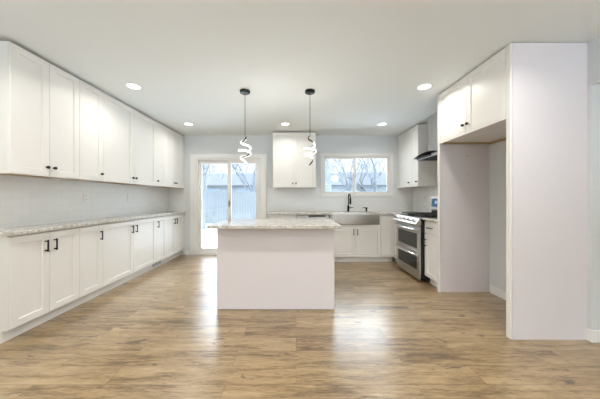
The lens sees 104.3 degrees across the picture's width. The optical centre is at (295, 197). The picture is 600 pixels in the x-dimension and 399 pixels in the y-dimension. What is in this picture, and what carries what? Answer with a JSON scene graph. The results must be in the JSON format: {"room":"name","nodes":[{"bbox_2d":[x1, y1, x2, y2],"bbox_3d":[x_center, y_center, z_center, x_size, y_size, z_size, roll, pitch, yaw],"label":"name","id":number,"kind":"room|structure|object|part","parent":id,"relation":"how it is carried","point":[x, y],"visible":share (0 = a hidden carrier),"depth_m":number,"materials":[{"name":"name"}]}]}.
{"room":"kitchen","nodes":[
{"label":"kitchen","id":0,"kind":"room"},
{"bbox_2d":[5,175,163,187],"bbox_3d":[-2.720,-0.060,0.800,0.120,2.500,8.400,0,0,0],"label":"wall","id":1,"kind":"structure","parent":0,"point":[5,175],"depth_m":2.75,"materials":[{"name":"paint"}]},
{"bbox_2d":[0,41,78,178],"bbox_3d":[-2.481,-0.743,2.210,0.352,1.082,0.610,0,0,0],"label":"upper cabinet","id":2,"kind":"object","parent":1,"relation":"attached to","point":[39,100],"visible":1,"depth_m":2.10,"materials":[{"name":"paint"}]},
{"bbox_3d":[-2.514,-0.212,2.210,0.286,0.003,0.578,0,0,0],"label":"panel","id":3,"kind":"part","parent":2,"relation":"part of","materials":[{"name":"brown wood"}]},
{"bbox_3d":[-2.345,-0.743,2.058,0.019,1.075,0.302,0,0,0],"label":"door","id":4,"kind":"part","parent":2,"relation":"part of","materials":[{"name":"paint"}]},
{"bbox_3d":[-2.345,-0.743,2.362,0.019,1.075,0.302,0,0,0],"label":"door","id":5,"kind":"part","parent":2,"relation":"part of","materials":[{"name":"paint"}]},
{"bbox_2d":[63,79,103,180],"bbox_3d":[-2.481,-0.743,2.667,0.352,1.082,0.305,0,0,0],"label":"upper cabinet","id":6,"kind":"object","parent":1,"relation":"attached to","point":[90,98],"visible":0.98,"depth_m":2.66,"materials":[{"name":"paint"}]},
{"bbox_3d":[-2.345,-0.743,2.667,0.019,1.075,0.302,0,0,0],"label":"door","id":7,"kind":"part","parent":6,"relation":"part of","materials":[{"name":"paint"}]},
{"bbox_2d":[0,175,168,228],"bbox_3d":[-2.656,0.035,3.389,0.007,0.481,2.967,0,0,0],"label":"tile backsplash","id":8,"kind":"structure","parent":1,"relation":"attached to","point":[24,201],"depth_m":2.69,"materials":[{"name":"white tile"}]},
{"bbox_2d":[83,193,88,201],"bbox_3d":[-2.648,-0.005,2.940,0.008,0.116,0.072,0,0,0],"label":"wall outlet","id":9,"kind":"object","parent":8,"relation":"attached to","point":[85,195],"visible":1,"depth_m":2.93,"materials":[{"name":"white plastic"}]},
{"bbox_2d":[88,93,155,185],"bbox_3d":[-2.481,-0.743,3.353,0.352,1.082,1.067,0,0,0],"label":"upper cabinet","id":10,"kind":"object","parent":1,"relation":"attached to","point":[129,136],"visible":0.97,"depth_m":3.25,"materials":[{"name":"paint"}]},
{"bbox_3d":[-2.514,-0.212,3.353,0.286,0.003,1.035,0,0,0],"label":"panel","id":11,"kind":"part","parent":10,"relation":"part of","materials":[{"name":"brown wood"}]},
{"bbox_3d":[-2.345,-0.743,3.087,0.019,1.075,0.530,0,0,0],"label":"door","id":12,"kind":"part","parent":10,"relation":"part of","materials":[{"name":"paint"}]},
{"bbox_3d":[-2.345,-0.743,3.620,0.019,1.075,0.530,0,0,0],"label":"door","id":13,"kind":"part","parent":10,"relation":"part of","materials":[{"name":"paint"}]},
{"bbox_2d":[148,122,165,186],"bbox_3d":[-2.481,-0.743,4.040,0.352,1.082,0.305,0,0,0],"label":"upper cabinet","id":14,"kind":"object","parent":1,"relation":"attached to","point":[160,129],"visible":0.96,"depth_m":4.04,"materials":[{"name":"paint"}]},
{"bbox_3d":[-2.345,-0.743,4.040,0.019,1.075,0.302,0,0,0],"label":"door","id":15,"kind":"part","parent":14,"relation":"part of","materials":[{"name":"paint"}]},
{"bbox_2d":[164,127,183,187],"bbox_3d":[-2.481,-0.743,4.531,0.352,1.082,0.678,0,0,0],"label":"upper cabinet","id":16,"kind":"object","parent":1,"relation":"attached to","point":[174,141],"visible":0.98,"depth_m":4.48,"materials":[{"name":"paint"}]},
{"bbox_3d":[-2.345,-0.743,4.345,0.019,1.075,0.302,0,0,0],"label":"door","id":17,"kind":"part","parent":16,"relation":"part of","materials":[{"name":"paint"}]},
{"bbox_3d":[-2.345,-0.743,4.649,0.019,1.075,0.302,0,0,0],"label":"door","id":18,"kind":"part","parent":16,"relation":"part of","materials":[{"name":"paint"}]},
{"bbox_2d":[181,135,399,254],"bbox_3d":[-0.045,-0.060,4.940,5.230,2.500,0.120,0,0,0],"label":"wall","id":19,"kind":"structure","parent":0,"point":[193,144],"depth_m":4.88,"materials":[{"name":"paint"}]},
{"bbox_2d":[169,188,184,210],"bbox_3d":[-2.489,0.035,4.876,0.327,0.481,0.007,0,0,0],"label":"tile backsplash","id":20,"kind":"structure","parent":19,"relation":"attached to","point":[176,195],"depth_m":4.87,"materials":[{"name":"white tile"}]},
{"bbox_2d":[190,154,265,254],"bbox_3d":[-1.415,0.138,4.930,1.590,2.105,0.140,0,0,0],"label":"door","id":21,"kind":"structure","parent":19,"relation":"in","point":[196,160],"depth_m":4.88,"materials":[{"name":"paint"}]},
{"bbox_3d":[-1.720,0.177,4.963,0.680,1.955,0.035,0,0,0],"label":"fixed panel","id":22,"kind":"part","parent":21,"relation":"part of","materials":[{"name":"clear glass"}]},
{"bbox_3d":[-1.103,0.177,4.918,0.675,1.955,0.035,0,0,0],"label":"sliding panel","id":23,"kind":"part","parent":21,"relation":"part of","materials":[{"name":"clear glass"}]},
{"bbox_2d":[273,132,315,187],"bbox_3d":[-0.033,-0.743,4.699,0.845,1.082,0.357,0,0,0],"label":"upper cabinet","id":24,"kind":"object","parent":19,"relation":"attached to","point":[291,167],"visible":1,"depth_m":4.56,"materials":[{"name":"paint"}]},
{"bbox_3d":[-0.244,-0.743,4.559,0.420,1.075,0.019,0,0,0],"label":"door","id":25,"kind":"part","parent":24,"relation":"part of","materials":[{"name":"paint"}]},
{"bbox_3d":[0.179,-0.743,4.559,0.420,1.075,0.019,0,0,0],"label":"door","id":26,"kind":"part","parent":24,"relation":"part of","materials":[{"name":"paint"}]},
{"bbox_2d":[267,188,412,210],"bbox_3d":[0.916,0.035,4.876,3.052,0.481,0.007,0,0,0],"label":"tile backsplash","id":27,"kind":"structure","parent":19,"relation":"attached to","point":[278,199],"depth_m":4.87,"materials":[{"name":"white tile"}]},
{"bbox_2d":[320,153,392,196],"bbox_3d":[1.272,-0.475,4.931,1.525,0.910,0.138,0,0,0],"label":"window","id":28,"kind":"structure","parent":19,"relation":"in","point":[389,156],"depth_m":4.88,"materials":[{"name":"paint"}]},
{"bbox_3d":[0.930,-0.477,4.950,0.700,0.765,0.030,0,0,0],"label":"sash","id":29,"kind":"part","parent":28,"relation":"part of","materials":[{"name":"clear glass"}]},
{"bbox_3d":[1.585,-0.477,4.915,0.760,0.765,0.030,0,0,0],"label":"sash","id":30,"kind":"part","parent":28,"relation":"part of","materials":[{"name":"clear glass"}]},
{"bbox_2d":[0,255,599,398],"bbox_3d":[0.460,1.240,0.800,6.480,0.100,8.400,0,0,0],"label":"floor","id":31,"kind":"structure","parent":0,"point":[160,333],"depth_m":1.85,"materials":[{"name":"brown wood"}]},
{"bbox_2d":[0,227,78,343],"bbox_3d":[-2.480,0.748,2.210,0.354,0.884,0.610,0,0,0],"label":"base cabinet","id":32,"kind":"object","parent":31,"relation":"on","point":[39,271],"visible":0.99,"depth_m":2.10,"materials":[{"name":"paint"}]},
{"bbox_3d":[-2.345,0.702,2.058,0.019,0.753,0.302,0,0,0],"label":"door","id":33,"kind":"part","parent":32,"relation":"part of","materials":[{"name":"paint"}]},
{"bbox_3d":[-2.345,0.702,2.362,0.019,0.753,0.302,0,0,0],"label":"door","id":34,"kind":"part","parent":32,"relation":"part of","materials":[{"name":"paint"}]},
{"bbox_2d":[73,224,102,307],"bbox_3d":[-2.480,0.748,2.667,0.354,0.884,0.305,0,0,0],"label":"base cabinet","id":35,"kind":"object","parent":31,"relation":"on","point":[90,236],"visible":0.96,"depth_m":2.66,"materials":[{"name":"paint"}]},
{"bbox_3d":[-2.345,0.702,2.667,0.019,0.753,0.302,0,0,0],"label":"door","id":36,"kind":"part","parent":35,"relation":"part of","materials":[{"name":"paint"}]},
{"bbox_2d":[97,217,155,295],"bbox_3d":[-2.480,0.748,3.353,0.354,0.884,1.067,0,0,0],"label":"base cabinet","id":37,"kind":"object","parent":31,"relation":"on","point":[129,246],"visible":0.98,"depth_m":3.24,"materials":[{"name":"paint"}]},
{"bbox_2d":[0,211,185,235],"bbox_3d":[-2.483,0.291,3.382,0.352,0.030,2.994,0,0,0],"label":"countertop","id":38,"kind":"structure","parent":37,"relation":"on","point":[63,225],"depth_m":2.52,"materials":[{"name":"stone"}]},
{"bbox_3d":[-2.345,0.702,3.087,0.019,0.753,0.530,0,0,0],"label":"door","id":39,"kind":"part","parent":37,"relation":"part of","materials":[{"name":"paint"}]},
{"bbox_3d":[-2.345,0.702,3.620,0.019,0.753,0.530,0,0,0],"label":"door","id":40,"kind":"part","parent":37,"relation":"part of","materials":[{"name":"paint"}]},
{"bbox_2d":[152,215,165,268],"bbox_3d":[-2.480,0.748,4.040,0.354,0.884,0.305,0,0,0],"label":"base cabinet","id":41,"kind":"object","parent":31,"relation":"on","point":[160,220],"visible":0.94,"depth_m":4.03,"materials":[{"name":"paint"}]},
{"bbox_3d":[-2.345,0.702,4.040,0.019,0.753,0.302,0,0,0],"label":"door","id":42,"kind":"part","parent":41,"relation":"part of","materials":[{"name":"paint"}]},
{"bbox_2d":[162,213,183,263],"bbox_3d":[-2.480,0.748,4.531,0.354,0.884,0.678,0,0,0],"label":"base cabinet","id":43,"kind":"object","parent":31,"relation":"on","point":[174,223],"visible":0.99,"depth_m":4.48,"materials":[{"name":"paint"}]},
{"bbox_3d":[-2.345,0.702,4.345,0.019,0.753,0.302,0,0,0],"label":"door","id":44,"kind":"part","parent":43,"relation":"part of","materials":[{"name":"paint"}]},
{"bbox_3d":[-2.345,0.702,4.649,0.019,0.753,0.302,0,0,0],"label":"door","id":45,"kind":"part","parent":43,"relation":"part of","materials":[{"name":"paint"}]},
{"bbox_2d":[217,229,333,308],"bbox_3d":[-0.216,0.749,2.808,1.251,0.883,0.652,0,0,0],"label":"kitchen island","id":46,"kind":"object","parent":31,"relation":"on","point":[257,268],"visible":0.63,"depth_m":2.48,"materials":[{"name":"laminate"}]},
{"bbox_2d":[207,219,340,228],"bbox_3d":[-0.220,0.291,2.728,1.344,0.030,0.805,0,0,0],"label":"island countertop","id":47,"kind":"structure","parent":46,"relation":"on","point":[229,223],"depth_m":2.43,"materials":[{"name":"stone"}]},
{"bbox_2d":[269,215,295,218],"bbox_3d":[-0.250,0.748,4.554,0.500,0.884,0.632,0,0,0],"label":"base cabinet","id":48,"kind":"object","parent":31,"relation":"on","point":[270,216],"visible":0.02,"depth_m":4.27,"materials":[{"name":"paint"}]},
{"bbox_2d":[296,215,328,218],"bbox_3d":[0.302,0.752,4.543,0.595,0.875,0.654,0,0,0],"label":"dishwasher","id":49,"kind":"object","parent":31,"relation":"on","point":[297,216],"visible":0.2,"depth_m":4.27,"materials":[{"name":"silver metal"}]},
{"bbox_2d":[330,215,380,261],"bbox_3d":[1.089,0.748,4.554,0.930,0.884,0.632,0,0,0],"label":"base cabinet","id":50,"kind":"object","parent":31,"relation":"on","point":[352,243],"visible":0.91,"depth_m":4.28,"materials":[{"name":"paint"}]},
{"bbox_2d":[267,211,414,214],"bbox_3d":[0.961,0.291,4.454,2.961,0.030,0.835,0,0,0],"label":"countertop","id":51,"kind":"structure","parent":50,"relation":"on","point":[271,212],"depth_m":4.43,"materials":[{"name":"stone"}]},
{"bbox_2d":[347,193,353,211],"bbox_3d":[1.069,0.090,4.682,0.132,0.372,0.208,0,0,28],"label":"faucet","id":52,"kind":"object","parent":51,"relation":"on","point":[349,200],"visible":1,"depth_m":4.74,"materials":[{"name":"black metal"}]},
{"bbox_2d":[329,212,378,224],"bbox_3d":[1.089,0.387,4.461,0.866,0.198,0.478,0,0,0],"label":"farmhouse sink","id":53,"kind":"object","parent":51,"relation":"in","point":[342,218],"visible":0.91,"depth_m":4.23,"materials":[{"name":"silver metal"}]},
{"bbox_3d":[0.857,0.814,4.279,0.462,0.528,0.019,0,0,0],"label":"door","id":54,"kind":"part","parent":50,"relation":"part of","materials":[{"name":"paint"}]},
{"bbox_3d":[1.089,0.427,4.280,0.930,0.242,0.020,0,0,0],"label":"rail","id":55,"kind":"part","parent":50,"relation":"part of","materials":[{"name":"paint"}]},
{"bbox_3d":[1.321,0.814,4.279,0.462,0.528,0.019,0,0,0],"label":"door","id":56,"kind":"part","parent":50,"relation":"part of","materials":[{"name":"paint"}]},
{"bbox_2d":[379,215,393,261],"bbox_3d":[1.677,0.748,4.570,0.243,0.884,0.600,0,0,0],"label":"base cabinet","id":57,"kind":"object","parent":31,"relation":"on","point":[387,222],"visible":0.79,"depth_m":4.28,"materials":[{"name":"paint"}]},
{"bbox_2d":[392,215,396,261],"bbox_3d":[2.118,0.748,4.455,0.630,0.884,0.830,0,0,0],"label":"base cabinet","id":58,"kind":"object","parent":31,"relation":"on","point":[394,258],"visible":0.04,"depth_m":4.22,"materials":[{"name":"paint"}]},
{"bbox_2d":[393,196,436,281],"bbox_3d":[2.042,0.578,3.651,0.766,1.225,0.756,0,0,0],"label":"gas range","id":59,"kind":"object","parent":31,"relation":"on","point":[410,225],"visible":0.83,"depth_m":3.51,"materials":[{"name":"silver metal"}]},
{"bbox_3d":[1.697,0.453,3.651,0.076,0.028,0.724,0,0,0],"label":"handle","id":60,"kind":"part","parent":59,"relation":"part of","materials":[{"name":"metal"}]},
{"bbox_3d":[1.697,0.807,3.651,0.076,0.028,0.724,0,0,0],"label":"handle","id":61,"kind":"part","parent":59,"relation":"part of","materials":[{"name":"metal"}]},
{"bbox_3d":[1.743,0.341,3.651,0.124,0.118,0.756,0,0,0],"label":"control panel","id":62,"kind":"part","parent":59,"relation":"part of","materials":[{"name":"silver metal"}]},
{"bbox_3d":[1.746,0.582,3.651,0.021,0.347,0.750,0,0,0],"label":"oven door","id":63,"kind":"part","parent":59,"relation":"part of","materials":[{"name":"silver metal"}]},
{"bbox_3d":[1.746,0.939,3.651,0.021,0.353,0.750,0,0,0],"label":"oven door","id":64,"kind":"part","parent":59,"relation":"part of","materials":[{"name":"silver metal"}]},
{"bbox_3d":[1.748,1.139,3.651,0.016,0.042,0.750,0,0,0],"label":"kick plate","id":65,"kind":"part","parent":59,"relation":"part of","materials":[{"name":"silver metal"}]},
{"bbox_2d":[401,212,436,217],"bbox_3d":[2.100,0.270,3.651,0.590,0.050,0.756,0,0,0],"label":"cooktop","id":66,"kind":"object","parent":59,"relation":"in","point":[413,214],"depth_m":3.68,"materials":[{"name":"black metal"}]},
{"bbox_2d":[424,220,436,286],"bbox_3d":[2.104,0.748,3.118,0.672,0.884,0.288,0,0,0],"label":"base cabinet","id":67,"kind":"object","parent":31,"relation":"on","point":[430,241],"visible":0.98,"depth_m":3.12,"materials":[{"name":"paint"}]},
{"bbox_2d":[423,218,436,221],"bbox_3d":[2.107,0.291,3.118,0.669,0.030,0.292,0,0,0],"label":"countertop","id":68,"kind":"structure","parent":67,"relation":"on","point":[427,219],"depth_m":3.12,"materials":[{"name":"stone"}]},
{"bbox_3d":[1.810,0.405,3.118,0.019,0.160,0.285,0,0,0],"label":"drawer","id":69,"kind":"part","parent":67,"relation":"part of","materials":[{"name":"paint"}]},
{"bbox_3d":[1.810,0.786,3.118,0.019,0.583,0.285,0,0,0],"label":"door","id":70,"kind":"part","parent":67,"relation":"part of","materials":[{"name":"paint"}]},
{"bbox_2d":[437,95,488,291],"bbox_3d":[2.124,-0.057,2.950,0.648,2.494,0.040,0,0,0],"label":"end panel","id":71,"kind":"object","parent":31,"relation":"on","point":[462,169],"visible":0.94,"depth_m":2.95,"materials":[{"name":"laminate"}]},
{"bbox_2d":[506,43,586,339],"bbox_3d":[2.124,-0.057,1.978,0.648,2.494,0.043,0,0,0],"label":"end panel","id":72,"kind":"object","parent":31,"relation":"on","point":[546,83],"visible":1,"depth_m":1.96,"materials":[{"name":"laminate"}]},
{"bbox_2d":[0,0,599,134],"bbox_3d":[0.460,-1.360,0.800,6.480,0.100,8.400,0,0,0],"label":"ceiling","id":73,"kind":"structure","parent":0,"point":[364,62],"depth_m":2.04,"materials":[{"name":"paint"}]},
{"bbox_2d":[125,83,142,89],"bbox_3d":[-1.900,-1.307,2.730,0.176,0.006,0.176,0,0,0],"label":"recessed light","id":74,"kind":"object","parent":73,"relation":"in","point":[134,86],"visible":1,"depth_m":2.73,"materials":[{"name":"white plastic"}]},
{"bbox_2d":[183,122,193,125],"bbox_3d":[-1.900,-1.307,4.120,0.176,0.006,0.176,0,0,0],"label":"recessed light","id":75,"kind":"object","parent":73,"relation":"in","point":[184,123],"visible":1,"depth_m":4.11,"materials":[{"name":"white plastic"}]},
{"bbox_2d":[238,89,250,164],"bbox_3d":[-0.627,-0.854,2.849,0.152,0.911,0.154,0,0,0],"label":"pendant light","id":76,"kind":"object","parent":73,"relation":"hanging from","point":[242,91],"visible":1,"depth_m":2.83,"materials":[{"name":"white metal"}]},
{"bbox_2d":[304,89,315,164],"bbox_3d":[0.172,-0.854,2.848,0.154,0.911,0.154,0,0,0],"label":"pendant light","id":77,"kind":"object","parent":73,"relation":"hanging from","point":[307,91],"visible":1,"depth_m":2.82,"materials":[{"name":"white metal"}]},
{"bbox_2d":[416,83,432,89],"bbox_3d":[1.510,-1.307,2.740,0.176,0.006,0.176,0,0,0],"label":"recessed light","id":78,"kind":"object","parent":73,"relation":"in","point":[424,86],"visible":1,"depth_m":2.73,"materials":[{"name":"white plastic"}]},
{"bbox_2d":[418,36,599,329],"bbox_3d":[2.510,-0.060,0.740,0.120,2.500,8.280,0,0,0],"label":"wall","id":79,"kind":"structure","parent":0,"point":[497,151],"depth_m":1.95,"materials":[{"name":"paint"}]},
{"bbox_2d":[397,130,417,187],"bbox_3d":[2.268,-0.743,4.604,0.357,1.082,0.547,0,0,0],"label":"upper cabinet","id":80,"kind":"object","parent":79,"relation":"attached to","point":[403,141],"visible":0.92,"depth_m":4.62,"materials":[{"name":"paint"}]},
{"bbox_3d":[2.130,-0.743,4.559,0.019,1.075,0.454,0,0,0],"label":"door","id":81,"kind":"part","parent":80,"relation":"part of","materials":[{"name":"paint"}]},
{"bbox_2d":[410,124,436,186],"bbox_3d":[2.268,-0.743,4.189,0.357,1.082,0.285,0,0,0],"label":"upper cabinet","id":82,"kind":"object","parent":79,"relation":"attached to","point":[422,173],"visible":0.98,"depth_m":4.05,"materials":[{"name":"paint"}]},
{"bbox_3d":[2.130,-0.743,4.189,0.019,1.075,0.282,0,0,0],"label":"door","id":83,"kind":"part","parent":82,"relation":"part of","materials":[{"name":"paint"}]},
{"bbox_2d":[413,186,436,211],"bbox_3d":[2.446,-0.167,3.923,0.007,0.886,1.896,0,0,0],"label":"tile backsplash","id":84,"kind":"structure","parent":79,"relation":"attached to","point":[419,205],"depth_m":4.50,"materials":[{"name":"white tile"}]},
{"bbox_2d":[414,112,436,160],"bbox_3d":[2.230,-0.971,3.650,0.420,0.675,0.756,0,0,0],"label":"range hood","id":85,"kind":"object","parent":79,"relation":"attached to","point":[431,154],"visible":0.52,"depth_m":3.67,"materials":[{"name":"silver metal"}]},
{"bbox_2d":[439,47,505,143],"bbox_3d":[2.107,-0.987,2.474,0.675,0.626,0.944,0,0,0],"label":"upper cabinet","id":86,"kind":"object","parent":79,"relation":"attached to","point":[472,110],"visible":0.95,"depth_m":2.40,"materials":[{"name":"paint"}]},
{"bbox_3d":[1.810,-0.999,2.696,0.019,0.594,0.460,0,0,0],"label":"door","id":87,"kind":"part","parent":86,"relation":"part of","materials":[{"name":"paint"}]},
{"bbox_3d":[1.810,-0.689,2.465,0.020,0.022,0.926,0,0,0],"label":"rail","id":88,"kind":"part","parent":86,"relation":"part of","materials":[{"name":"paint"}]},
{"bbox_3d":[1.810,-0.999,2.233,0.019,0.594,0.460,0,0,0],"label":"door","id":89,"kind":"part","parent":86,"relation":"part of","materials":[{"name":"paint"}]},
{"bbox_2d":[490,285,589,340],"bbox_3d":[2.443,1.143,2.430,0.013,0.095,0.999,0,0,0],"label":"baseboard","id":90,"kind":"structure","parent":79,"relation":"attached to","point":[500,293],"depth_m":2.76,"materials":[{"name":"paint"}]},
{"bbox_3d":[3.135,-0.060,1.990,1.130,2.500,0.120,0,0,0],"label":"wall","id":91,"kind":"structure","parent":0,"visible":0},
{"bbox_2d":[590,330,599,342],"bbox_3d":[3.068,1.143,1.923,1.263,0.095,0.013,0,0,0],"label":"baseboard","id":92,"kind":"structure","parent":91,"relation":"attached to","point":[594,334],"depth_m":1.92,"materials":[{"name":"paint"}]},
{"label":"outside","id":93,"kind":"structure","parent":0,"visible":0},
{"bbox_2d":[202,224,216,240],"bbox_3d":[0.000,1.565,47.505,120.000,0.150,84.990,0,0,0],"label":"snowy ground","id":94,"kind":"structure","parent":93,"point":[208,234],"depth_m":9.51,"materials":[{"name":"white snow"}]},
{"bbox_2d":[202,241,216,247],"bbox_3d":[-1.750,1.360,5.810,3.300,0.260,1.600,0,0,0],"label":"deck","id":95,"kind":"object","parent":94,"relation":"on","point":[205,244],"visible":0.02,"depth_m":6.16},
{"bbox_2d":[202,164,224,229],"bbox_3d":[-4.328,-1.237,11.189,2.206,5.460,3.524,0,0,-17],"label":"bare tree","id":96,"kind":"object","parent":94,"relation":"on","point":[205,183],"visible":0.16,"depth_m":11.01,"materials":[{"name":"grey plant"}]},
{"bbox_2d":[202,173,255,191],"bbox_3d":[-8.500,-0.660,26.500,10.800,4.300,8.000,0,0,0],"label":"neighbor house","id":97,"kind":"structure","parent":94,"relation":"on","point":[221,185],"depth_m":23.04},
{"bbox_2d":[226,164,255,191],"bbox_3d":[-3.382,-2.559,16.887,3.998,8.102,3.517,0,0,0],"label":"bare tree","id":98,"kind":"object","parent":94,"relation":"on","point":[252,189],"visible":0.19,"depth_m":17.09,"materials":[{"name":"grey plant"}]},
{"bbox_2d":[206,191,347,223],"bbox_3d":[-0.052,0.540,13.060,27.896,1.900,0.121,0,0,0],"label":"privacy fence","id":99,"kind":"object","parent":94,"relation":"on","point":[243,203],"visible":0.12,"depth_m":13.00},
{"bbox_3d":[-0.050,0.540,13.010,27.892,1.800,0.020,0,0,0],"label":"board panel","id":100,"kind":"part","parent":99,"relation":"part of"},
{"bbox_2d":[325,159,331,191],"bbox_3d":[1.659,-2.758,10.144,5.055,8.507,4.511,0,0,0],"label":"bare tree","id":101,"kind":"object","parent":94,"relation":"on","point":[327,169],"visible":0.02,"depth_m":9.73,"materials":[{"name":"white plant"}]},
{"bbox_2d":[329,159,370,191],"bbox_3d":[4.508,-3.029,18.388,4.869,9.053,3.029,0,0,-37],"label":"bare tree","id":102,"kind":"object","parent":94,"relation":"on","point":[348,188],"visible":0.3,"depth_m":17.91,"materials":[{"name":"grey plant"}]},
{"bbox_2d":[330,172,386,191],"bbox_3d":[8.000,-0.910,30.000,14.800,4.800,9.000,0,0,0],"label":"neighbor house","id":103,"kind":"structure","parent":94,"relation":"on","point":[336,185],"depth_m":26.29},
{"bbox_2d":[339,159,384,191],"bbox_3d":[4.197,-1.836,14.654,2.940,6.655,3.413,0,0,15],"label":"bare tree","id":104,"kind":"object","parent":94,"relation":"on","point":[374,178],"visible":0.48,"depth_m":14.51,"materials":[{"name":"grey plant"}]}
]}

